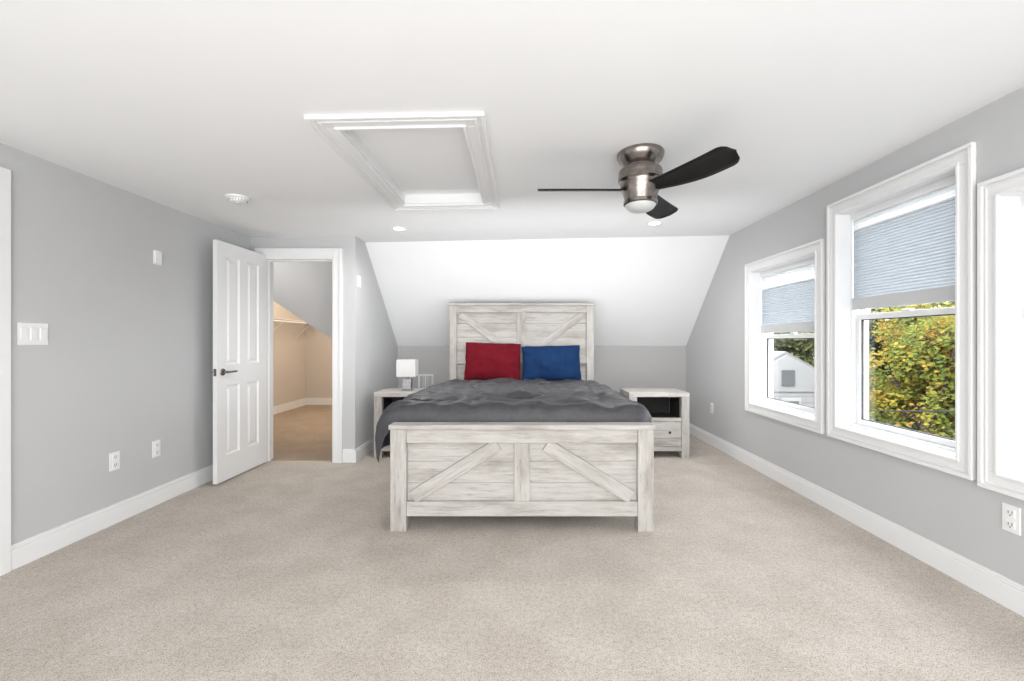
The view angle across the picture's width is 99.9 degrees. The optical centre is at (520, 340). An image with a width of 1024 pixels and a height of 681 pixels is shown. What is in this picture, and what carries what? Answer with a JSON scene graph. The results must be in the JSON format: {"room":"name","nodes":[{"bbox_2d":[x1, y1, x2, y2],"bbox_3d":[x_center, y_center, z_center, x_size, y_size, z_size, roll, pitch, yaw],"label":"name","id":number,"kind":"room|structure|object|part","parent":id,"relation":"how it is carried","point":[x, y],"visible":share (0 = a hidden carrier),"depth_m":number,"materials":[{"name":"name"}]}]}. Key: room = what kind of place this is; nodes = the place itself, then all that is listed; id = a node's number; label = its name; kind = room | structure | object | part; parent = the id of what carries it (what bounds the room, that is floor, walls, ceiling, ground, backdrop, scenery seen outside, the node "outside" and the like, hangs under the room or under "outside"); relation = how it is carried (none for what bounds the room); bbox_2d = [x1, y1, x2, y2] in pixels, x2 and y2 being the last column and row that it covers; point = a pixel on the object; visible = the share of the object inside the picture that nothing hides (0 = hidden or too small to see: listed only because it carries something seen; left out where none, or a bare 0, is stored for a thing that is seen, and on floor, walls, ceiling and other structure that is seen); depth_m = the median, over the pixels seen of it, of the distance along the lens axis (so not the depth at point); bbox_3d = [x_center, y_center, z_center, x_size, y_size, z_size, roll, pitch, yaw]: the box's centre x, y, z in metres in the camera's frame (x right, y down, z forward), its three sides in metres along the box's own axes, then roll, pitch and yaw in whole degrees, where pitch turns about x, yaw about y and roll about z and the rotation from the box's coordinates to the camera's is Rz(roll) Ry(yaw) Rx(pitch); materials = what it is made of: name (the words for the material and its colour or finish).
{"room":"bedroom","nodes":[
{"label":"bedroom","id":0,"kind":"room"},
{"bbox_2d":[0,143,250,544],"bbox_3d":[-2.700,-0.039,1.310,0.120,2.450,6.020,0,0,0],"label":"wall","id":1,"kind":"structure","parent":0,"point":[125,366],"depth_m":2.70,"materials":[{"name":"grey paint"}]},
{"bbox_2d":[0,167,10,575],"bbox_3d":[-2.631,0.153,1.716,0.018,2.065,0.992,0,0,0],"label":"trim","id":2,"kind":"structure","parent":1,"relation":"attached to","point":[5,174],"depth_m":2.18,"materials":[{"name":"white paint"}]},
{"bbox_2d":[17,322,47,344],"bbox_3d":[-2.635,-0.038,2.325,0.010,0.120,0.145,0,0,0],"label":"light switch","id":3,"kind":"object","parent":1,"relation":"attached to","point":[27,333],"visible":1,"depth_m":2.31,"materials":[{"name":"white plastic"}]},
{"bbox_2d":[11,465,212,570],"bbox_3d":[-2.633,1.121,3.208,0.014,0.130,1.985,0,0,0],"label":"baseboard","id":4,"kind":"structure","parent":1,"relation":"attached to","point":[26,551],"depth_m":2.68,"materials":[{"name":"white paint"}]},
{"bbox_2d":[109,451,119,471],"bbox_3d":[-2.635,0.779,2.790,0.010,0.118,0.070,0,0,0],"label":"wall outlet","id":5,"kind":"object","parent":1,"relation":"attached to","point":[114,458],"visible":1,"depth_m":2.78,"materials":[{"name":"white plastic"}]},
{"bbox_2d":[152,440,160,457],"bbox_3d":[-2.635,0.779,3.110,0.010,0.118,0.070,0,0,0],"label":"wall outlet","id":6,"kind":"object","parent":1,"relation":"attached to","point":[156,445],"visible":1,"depth_m":3.10,"materials":[{"name":"white plastic"}]},
{"bbox_2d":[153,250,161,265],"bbox_3d":[-2.633,-0.604,3.120,0.014,0.105,0.070,0,0,0],"label":"thermostat","id":7,"kind":"object","parent":1,"relation":"attached to","point":[157,255],"visible":1,"depth_m":3.11,"materials":[{"name":"white plastic"}]},
{"bbox_2d":[273,301,305,405],"bbox_3d":[-4.050,-0.114,6.160,0.100,2.600,3.680,0,0,0],"label":"wall","id":8,"kind":"structure","parent":0,"point":[289,353],"depth_m":7.40,"materials":[{"name":"beige paint"}]},
{"bbox_2d":[273,318,309,338],"bbox_3d":[-3.829,-0.188,6.714,0.344,0.307,2.532,0,0,0],"label":"wire shelf","id":9,"kind":"object","parent":8,"relation":"attached to","point":[274,319],"visible":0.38,"depth_m":6.94,"materials":[{"name":"white metal"}]},
{"bbox_2d":[273,398,331,414],"bbox_3d":[-2.870,1.121,6.165,2.260,0.130,3.670,0,0,0],"label":"baseboard","id":10,"kind":"structure","parent":8,"relation":"attached to","point":[280,408],"depth_m":7.77,"materials":[{"name":"white paint"}]},
{"bbox_2d":[273,262,331,338],"bbox_3d":[-2.870,-0.452,5.350,2.260,1.645,0.100,0,0,0],"label":"ceiling","id":11,"kind":"structure","parent":0,"point":[304,289],"depth_m":5.30,"materials":[{"name":"grey paint"}]},
{"bbox_2d":[251,236,359,448],"bbox_3d":[-2.130,-0.039,4.260,1.020,2.450,0.120,0,0,0],"label":"wall","id":12,"kind":"structure","parent":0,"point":[350,245],"depth_m":4.20,"materials":[{"name":"grey paint"}]},
{"bbox_2d":[254,248,342,462],"bbox_3d":[-2.165,0.142,4.251,0.850,2.087,0.158,0,0,0],"label":"door frame","id":13,"kind":"structure","parent":12,"relation":"attached to","point":[334,255],"depth_m":4.19,"materials":[{"name":"white paint"}]},
{"bbox_2d":[212,240,264,483],"bbox_3d":[-2.501,0.172,3.847,0.144,2.005,0.651,0,0,1],"label":"door","id":14,"kind":"structure","parent":13,"relation":"attached to","point":[238,372],"depth_m":3.79,"materials":[{"name":"white paint"}]},
{"bbox_3d":[-2.464,0.259,3.582,0.047,0.060,0.060,0,0,1],"label":"handle","id":15,"kind":"part","parent":14,"relation":"part of","materials":[{"name":"silver metal"}]},
{"bbox_3d":[-2.503,-0.256,3.711,0.036,0.920,0.175,0,0,1],"label":"panel","id":16,"kind":"part","parent":14,"relation":"part of","materials":[{"name":"white paint"}]},
{"bbox_3d":[-2.503,0.669,3.711,0.036,0.590,0.175,0,0,1],"label":"panel","id":17,"kind":"part","parent":14,"relation":"part of","materials":[{"name":"white paint"}]},
{"bbox_3d":[-2.498,-0.256,3.981,0.036,0.920,0.175,0,0,1],"label":"panel","id":18,"kind":"part","parent":14,"relation":"part of","materials":[{"name":"white paint"}]},
{"bbox_3d":[-2.498,0.669,3.981,0.036,0.590,0.175,0,0,1],"label":"panel","id":19,"kind":"part","parent":14,"relation":"part of","materials":[{"name":"white paint"}]},
{"bbox_2d":[342,449,354,462],"bbox_3d":[-2.123,1.121,4.193,1.005,0.130,0.014,0,0,0],"label":"baseboard","id":20,"kind":"structure","parent":12,"relation":"attached to","point":[348,455],"depth_m":4.19,"materials":[{"name":"white paint"}]},
{"bbox_2d":[358,276,360,287],"bbox_3d":[-1.615,-0.594,4.300,0.010,0.115,0.075,0,0,0],"label":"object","id":21,"kind":"object","parent":12,"relation":"attached to","point":[359,277],"visible":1,"depth_m":4.29,"materials":[{"name":"white plastic"}]},
{"bbox_2d":[306,324,331,397],"bbox_3d":[-2.860,-0.114,8.050,2.480,2.600,0.100,0,0,0],"label":"wall","id":22,"kind":"structure","parent":0,"point":[318,345],"depth_m":8.00,"materials":[{"name":"beige paint"}]},
{"bbox_2d":[360,240,397,445],"bbox_3d":[-1.680,-0.039,4.985,0.120,2.450,1.330,0,0,0],"label":"wall","id":23,"kind":"structure","parent":0,"point":[378,344],"depth_m":4.63,"materials":[{"name":"grey paint"}]},
{"bbox_2d":[355,437,373,462],"bbox_3d":[-1.613,1.121,4.918,0.014,0.130,1.464,0,0,0],"label":"baseboard","id":24,"kind":"structure","parent":23,"relation":"attached to","point":[364,449],"depth_m":4.41,"materials":[{"name":"white paint"}]},
{"bbox_2d":[0,0,1023,241],"bbox_3d":[-0.195,-1.152,1.385,5.130,0.301,6.170,0,0,0],"label":"ceiling","id":25,"kind":"structure","parent":0,"point":[183,106],"depth_m":1.82,"materials":[{"name":"paint"}]},
{"bbox_2d":[225,194,249,204],"bbox_3d":[-2.000,-0.995,3.040,0.148,0.044,0.148,0,0,0],"label":"smoke detector","id":26,"kind":"object","parent":25,"relation":"attached to","point":[238,199],"visible":1,"depth_m":3.00,"materials":[{"name":"white plastic"}]},
{"bbox_2d":[392,227,405,230],"bbox_3d":[-1.120,-1.030,3.950,0.132,0.007,0.132,0,0,0],"label":"recessed light","id":27,"kind":"object","parent":25,"relation":"in","point":[393,228],"visible":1,"depth_m":3.94,"materials":[{"name":"white paint"}]},
{"bbox_2d":[304,112,499,210],"bbox_3d":[-0.583,-1.090,2.670,0.830,0.130,1.400,-1,0,0],"label":"attic hatch","id":28,"kind":"object","parent":25,"relation":"attached to","point":[398,155],"visible":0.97,"depth_m":2.48,"materials":[{"name":"white paint"}]},
{"bbox_3d":[-0.584,-1.122,2.670,0.630,0.025,1.200,-1,0,0],"label":"panel","id":29,"kind":"part","parent":28,"relation":"part of","materials":[{"name":"paint"}]},
{"bbox_2d":[538,143,739,218],"bbox_3d":[0.571,-0.902,2.439,0.953,0.336,1.014,0,0,0],"label":"ceiling fan","id":30,"kind":"object","parent":25,"relation":"attached to","point":[641,177],"visible":1,"depth_m":2.35,"materials":[{"name":"silver metal"}]},
{"bbox_3d":[0.340,-0.857,2.438,0.490,0.012,0.162,0,17,0],"label":"fan blade","id":31,"kind":"part","parent":30,"relation":"part of","materials":[{"name":"black wood"}]},
{"bbox_3d":[0.680,-0.758,2.450,0.172,0.048,0.172,0,0,0],"label":"lamp shade","id":32,"kind":"part","parent":30,"relation":"part of","materials":[{"name":"white glass"}]},
{"bbox_3d":[0.865,-0.857,2.736,0.162,0.012,0.490,-20,-12,33],"label":"fan blade","id":33,"kind":"part","parent":30,"relation":"part of","materials":[{"name":"black wood"}]},
{"bbox_3d":[0.861,-0.857,2.162,0.162,0.012,0.490,19,-10,-29],"label":"fan blade","id":34,"kind":"part","parent":30,"relation":"part of","materials":[{"name":"black wood"}]},
{"bbox_2d":[647,221,661,224],"bbox_3d":[1.220,-1.077,3.930,0.132,0.007,0.132,0,0,0],"label":"recessed light","id":35,"kind":"object","parent":25,"relation":"in","point":[651,222],"visible":1,"depth_m":3.93,"materials":[{"name":"white paint"}]},
{"bbox_2d":[0,405,1023,680],"bbox_3d":[-0.920,1.246,3.200,6.560,0.120,10.000,0,0,0],"label":"floor","id":36,"kind":"structure","parent":0,"point":[272,570],"depth_m":2.02,"materials":[{"name":"beige carpet"}]},
{"bbox_2d":[374,388,424,457],"bbox_3d":[-1.185,0.854,4.539,0.610,0.665,0.430,0,0,0],"label":"nightstand","id":37,"kind":"object","parent":36,"relation":"on","point":[383,398],"visible":0.16,"depth_m":4.35,"materials":[{"name":"white wood"}]},
{"bbox_3d":[-1.450,0.876,4.380,0.080,0.620,0.060,0,0,0],"label":"leg","id":38,"kind":"part","parent":37,"relation":"part of","materials":[{"name":"white wood"}]},
{"bbox_3d":[-1.185,1.093,4.373,0.450,0.045,0.034,0,0,0],"label":"rail","id":39,"kind":"part","parent":37,"relation":"part of","materials":[{"name":"white wood"}]},
{"bbox_2d":[396,359,418,390],"bbox_3d":[-1.195,0.358,4.530,0.196,0.325,0.147,0,0,0],"label":"table lamp","id":40,"kind":"object","parent":37,"relation":"on","point":[407,368],"visible":1,"depth_m":4.46,"materials":[{"name":"silver metal"}]},
{"bbox_3d":[-1.195,0.283,4.530,0.196,0.175,0.147,0,0,0],"label":"lamp shade","id":41,"kind":"part","parent":40,"relation":"part of","materials":[{"name":"fabric"}]},
{"bbox_2d":[389,303,655,531],"bbox_3d":[0.006,0.379,3.801,1.655,1.615,2.282,0,0,0],"label":"bed","id":42,"kind":"object","parent":36,"relation":"on","point":[437,468],"visible":0.88,"depth_m":2.71,"materials":[{"name":"white wood"}]},
{"bbox_3d":[-0.763,0.868,2.712,0.100,0.635,0.085,0,0,0],"label":"post","id":43,"kind":"part","parent":42,"relation":"part of","materials":[{"name":"white wood"}]},
{"bbox_3d":[-0.768,0.394,4.897,0.080,1.585,0.075,0,0,0],"label":"post","id":44,"kind":"part","parent":42,"relation":"part of","materials":[{"name":"white wood"}]},
{"bbox_3d":[0.006,0.267,4.902,1.470,1.238,0.025,0,0,0],"label":"headboard","id":45,"kind":"part","parent":42,"relation":"part of","materials":[{"name":"white wood"}]},
{"bbox_3d":[0.006,0.216,4.896,1.470,0.080,0.059,0,0,0],"label":"rail","id":46,"kind":"part","parent":42,"relation":"part of","materials":[{"name":"white wood"}]},
{"bbox_3d":[0.006,-0.361,4.896,1.470,0.075,0.059,0,0,0],"label":"rail","id":47,"kind":"part","parent":42,"relation":"part of","materials":[{"name":"white wood"}]},
{"bbox_3d":[0.006,-0.414,4.895,1.650,0.030,0.094,0,0,0],"label":"cap rail","id":48,"kind":"part","parent":42,"relation":"part of","materials":[{"name":"white wood"}]},
{"bbox_3d":[0.006,0.824,2.717,1.440,0.404,0.025,0,0,0],"label":"footboard","id":49,"kind":"part","parent":42,"relation":"part of","materials":[{"name":"white wood"}]},
{"bbox_3d":[0.006,1.047,2.709,1.440,0.092,0.062,0,0,0],"label":"rail","id":50,"kind":"part","parent":42,"relation":"part of","materials":[{"name":"white wood"}]},
{"bbox_3d":[0.006,0.593,2.709,1.440,0.085,0.062,0,0,0],"label":"rail","id":51,"kind":"part","parent":42,"relation":"part of","materials":[{"name":"white wood"}]},
{"bbox_3d":[0.006,0.536,2.712,1.655,0.030,0.105,0,0,0],"label":"cap rail","id":52,"kind":"part","parent":42,"relation":"part of","materials":[{"name":"white wood"}]},
{"bbox_3d":[0.781,0.394,4.897,0.080,1.585,0.075,0,0,0],"label":"post","id":53,"kind":"part","parent":42,"relation":"part of","materials":[{"name":"white wood"}]},
{"bbox_3d":[0.776,0.868,2.712,0.100,0.635,0.085,0,0,0],"label":"post","id":54,"kind":"part","parent":42,"relation":"part of","materials":[{"name":"white wood"}]},
{"bbox_3d":[0.006,0.701,3.820,1.510,0.320,2.000,0,0,0],"label":"mattress","id":55,"kind":"object","parent":42,"relation":"on","visible":0},
{"bbox_2d":[464,342,520,379],"bbox_3d":[-0.309,0.225,4.685,0.609,0.420,0.235,0,0,3],"label":"pillow","id":56,"kind":"object","parent":55,"relation":"on","point":[484,361],"visible":0.98,"depth_m":4.60,"materials":[{"name":"red fabric"}]},
{"bbox_2d":[375,378,651,461],"bbox_3d":[-0.046,0.595,3.700,1.853,0.422,1.800,0,0,0],"label":"comforter","id":57,"kind":"object","parent":55,"relation":"on","point":[497,399],"visible":0.93,"depth_m":2.86,"materials":[{"name":"grey fabric"}]},
{"bbox_2d":[521,345,580,379],"bbox_3d":[0.329,0.240,4.681,0.640,0.391,0.245,0,0,-4],"label":"pillow","id":58,"kind":"object","parent":55,"relation":"on","point":[541,362],"visible":0.98,"depth_m":4.61,"materials":[{"name":"blue fabric"}]},
{"bbox_2d":[620,388,689,457],"bbox_3d":[1.400,0.854,4.539,0.610,0.665,0.430,0,0,0],"label":"nightstand","id":59,"kind":"object","parent":36,"relation":"on","point":[668,408],"visible":0.54,"depth_m":4.35,"materials":[{"name":"white wood"}]},
{"bbox_3d":[1.135,0.876,4.380,0.080,0.620,0.060,0,0,0],"label":"leg","id":60,"kind":"part","parent":59,"relation":"part of","materials":[{"name":"white wood"}]},
{"bbox_3d":[1.400,0.831,4.728,0.450,0.530,0.015,0,0,0],"label":"panel","id":61,"kind":"part","parent":59,"relation":"part of","materials":[{"name":"black wood"}]},
{"bbox_2d":[650,413,677,417],"bbox_3d":[1.400,0.801,4.541,0.546,0.020,0.358,0,0,0],"label":"shelf","id":62,"kind":"object","parent":59,"relation":"attached to","point":[654,415],"depth_m":4.57,"materials":[{"name":"wood"}]},
{"bbox_3d":[1.400,0.798,4.373,0.450,0.035,0.034,0,0,0],"label":"rail","id":63,"kind":"part","parent":59,"relation":"part of","materials":[{"name":"white wood"}]},
{"bbox_3d":[1.400,0.943,4.362,0.442,0.248,0.020,0,0,0],"label":"drawer","id":64,"kind":"part","parent":59,"relation":"part of","materials":[{"name":"white wood"}]},
{"bbox_3d":[1.400,1.093,4.373,0.450,0.045,0.034,0,0,0],"label":"rail","id":65,"kind":"part","parent":59,"relation":"part of","materials":[{"name":"white wood"}]},
{"bbox_3d":[1.665,0.876,4.380,0.080,0.620,0.060,0,0,0],"label":"leg","id":66,"kind":"part","parent":59,"relation":"part of","materials":[{"name":"white wood"}]},
{"bbox_2d":[398,346,685,391],"bbox_3d":[0.215,0.576,5.710,3.910,1.220,0.120,0,0,0],"label":"wall","id":67,"kind":"structure","parent":0,"point":[616,367],"depth_m":5.65,"materials":[{"name":"grey paint"}]},
{"bbox_2d":[418,374,432,387],"bbox_3d":[-1.250,0.546,5.645,0.200,0.220,0.010,0,0,0],"label":"air vent","id":68,"kind":"object","parent":67,"relation":"in","point":[424,380],"visible":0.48,"depth_m":5.64,"materials":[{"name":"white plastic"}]},
{"bbox_2d":[365,235,729,345],"bbox_3d":[0.315,-0.564,5.170,4.110,1.479,1.400,0,0,0],"label":"ceiling","id":69,"kind":"structure","parent":0,"point":[644,291],"depth_m":4.85,"materials":[{"name":"paint"}]},
{"bbox_2d":[686,87,1023,585],"bbox_3d":[2.270,-0.039,2.050,0.200,2.450,7.500,0,0,0],"label":"wall","id":70,"kind":"structure","parent":0,"point":[963,517],"depth_m":2.80,"materials":[{"name":"grey paint"}]},
{"bbox_2d":[710,403,712,412],"bbox_3d":[2.165,0.761,4.880,0.010,0.118,0.070,0,0,0],"label":"wall outlet","id":71,"kind":"object","parent":70,"relation":"attached to","point":[711,404],"visible":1,"depth_m":4.88,"materials":[{"name":"white plastic"}]},
{"bbox_2d":[745,239,824,433],"bbox_3d":[2.257,-0.034,3.597,0.226,1.397,1.058,0,0,0],"label":"window","id":72,"kind":"structure","parent":70,"relation":"in","point":[759,399],"depth_m":3.74,"materials":[{"name":"white paint"}]},
{"bbox_2d":[761,259,813,332],"bbox_3d":[2.252,-0.350,3.597,0.028,0.553,0.846,0,0,0],"label":"cellular shade","id":73,"kind":"object","parent":72,"relation":"attached to","point":[787,292],"visible":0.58,"depth_m":3.61,"materials":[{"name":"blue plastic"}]},
{"bbox_3d":[2.252,-0.613,3.597,0.028,0.029,0.846,0,0,0],"label":"head rail","id":74,"kind":"part","parent":73,"relation":"part of","materials":[{"name":"white plastic"}]},
{"bbox_3d":[2.252,-0.114,3.597,0.024,0.080,0.842,0,0,0],"label":"rail","id":75,"kind":"part","parent":73,"relation":"part of","materials":[{"name":"white plastic"}]},
{"bbox_3d":[2.252,-0.480,3.597,0.012,0.012,0.842,0,0,0],"label":"rail","id":76,"kind":"part","parent":73,"relation":"part of","materials":[{"name":"white plastic"}]},
{"bbox_3d":[2.286,0.251,3.597,0.032,0.620,0.850,0,0,0],"label":"sash","id":77,"kind":"part","parent":72,"relation":"part of","materials":[{"name":"white plastic"}]},
{"bbox_2d":[689,423,1023,616],"bbox_3d":[2.163,1.121,1.975,0.014,0.130,7.350,0,0,0],"label":"baseboard","id":78,"kind":"structure","parent":70,"relation":"attached to","point":[1000,589],"depth_m":2.47,"materials":[{"name":"white paint"}]},
{"bbox_2d":[826,142,975,479],"bbox_3d":[2.257,-0.142,2.534,0.226,1.615,0.973,0,0,0],"label":"window","id":79,"kind":"structure","parent":70,"relation":"in","point":[847,329],"depth_m":2.52,"materials":[{"name":"white paint"}]},
{"bbox_2d":[852,178,954,309],"bbox_3d":[2.252,-0.527,2.534,0.028,0.636,0.761,0,0,0],"label":"cellular shade","id":80,"kind":"object","parent":79,"relation":"attached to","point":[904,247],"visible":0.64,"depth_m":2.50,"materials":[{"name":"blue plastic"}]},
{"bbox_3d":[2.252,-0.831,2.534,0.028,0.029,0.761,0,0,0],"label":"head rail","id":81,"kind":"part","parent":80,"relation":"part of","materials":[{"name":"white plastic"}]},
{"bbox_3d":[2.252,-0.249,2.534,0.024,0.080,0.757,0,0,0],"label":"rail","id":82,"kind":"part","parent":80,"relation":"part of","materials":[{"name":"white plastic"}]},
{"bbox_3d":[2.252,-0.745,2.534,0.012,0.012,0.757,0,0,0],"label":"rail","id":83,"kind":"part","parent":80,"relation":"part of","materials":[{"name":"white plastic"}]},
{"bbox_3d":[2.286,0.191,2.534,0.032,0.740,0.765,0,0,0],"label":"sash","id":84,"kind":"part","parent":79,"relation":"part of","materials":[{"name":"white plastic"}]},
{"bbox_3d":[2.324,-0.492,2.534,0.032,0.707,0.765,0,0,0],"label":"sash","id":85,"kind":"part","parent":79,"relation":"part of","materials":[{"name":"white plastic"}]},
{"bbox_2d":[977,168,1023,500],"bbox_3d":[2.257,-0.029,1.498,0.226,1.423,1.049,0,0,0],"label":"window","id":86,"kind":"structure","parent":70,"relation":"in","point":[1000,199],"depth_m":1.94,"materials":[{"name":"white paint"}]},
{"bbox_2d":[1002,502,1020,535],"bbox_3d":[2.165,0.786,1.900,0.010,0.122,0.072,0,0,0],"label":"wall outlet","id":87,"kind":"object","parent":70,"relation":"attached to","point":[1011,515],"visible":1,"depth_m":1.89,"materials":[{"name":"white plastic"}]},
{"bbox_2d":[1006,508,1014,517],"bbox_3d":[2.163,0.760,1.900,0.005,0.034,0.034,0,0,0],"label":"socket","id":88,"kind":"object","parent":87,"relation":"attached to","point":[1010,512],"depth_m":1.90,"materials":[{"name":"white plastic"}]},
{"bbox_2d":[1006,520,1014,529],"bbox_3d":[2.163,0.812,1.900,0.005,0.034,0.034,0,0,0],"label":"socket","id":89,"kind":"object","parent":87,"relation":"attached to","point":[1010,524],"depth_m":1.90,"materials":[{"name":"white plastic"}]},
{"label":"outside","id":90,"kind":"structure","parent":0,"visible":0},
{"bbox_3d":[31.300,4.786,15.000,57.400,0.200,90.000,0,0,0],"label":"ground","id":91,"kind":"structure","parent":90,"visible":0},
{"bbox_2d":[773,351,813,406],"bbox_3d":[8.600,2.511,16.485,4.800,4.350,5.330,0,0,0],"label":"house","id":92,"kind":"structure","parent":91,"relation":"on","point":[793,378],"depth_m":13.86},
{"bbox_3d":[8.725,2.361,13.875,0.610,1.050,0.050,0,0,0],"label":"window trim","id":93,"kind":"part","parent":92,"relation":"part of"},
{"bbox_2d":[773,331,813,366],"bbox_3d":[15.586,1.586,25.454,4.127,6.200,4.216,0,0,-39],"label":"tree","id":94,"kind":"object","parent":91,"relation":"on","point":[801,349],"visible":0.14,"depth_m":24.48,"materials":[{"name":"green plant"}]},
{"bbox_2d":[869,305,915,422],"bbox_3d":[16.014,1.282,18.902,4.532,6.808,4.870,0,0,3],"label":"tree","id":95,"kind":"object","parent":91,"relation":"on","point":[872,323],"visible":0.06,"depth_m":18.36,"materials":[{"name":"green plant"}]},
{"bbox_2d":[869,302,954,438],"bbox_3d":[10.039,1.784,10.104,3.432,5.805,4.131,0,0,4],"label":"tree","id":96,"kind":"object","parent":91,"relation":"on","point":[932,385],"visible":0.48,"depth_m":10.02,"materials":[{"name":"green plant"}]},
{"bbox_2d":[873,301,954,426],"bbox_3d":[13.043,1.318,13.720,3.671,6.735,3.124,0,0,4],"label":"tree","id":97,"kind":"object","parent":91,"relation":"on","point":[942,304],"visible":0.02,"depth_m":13.82,"materials":[{"name":"green plant"}]}
]}

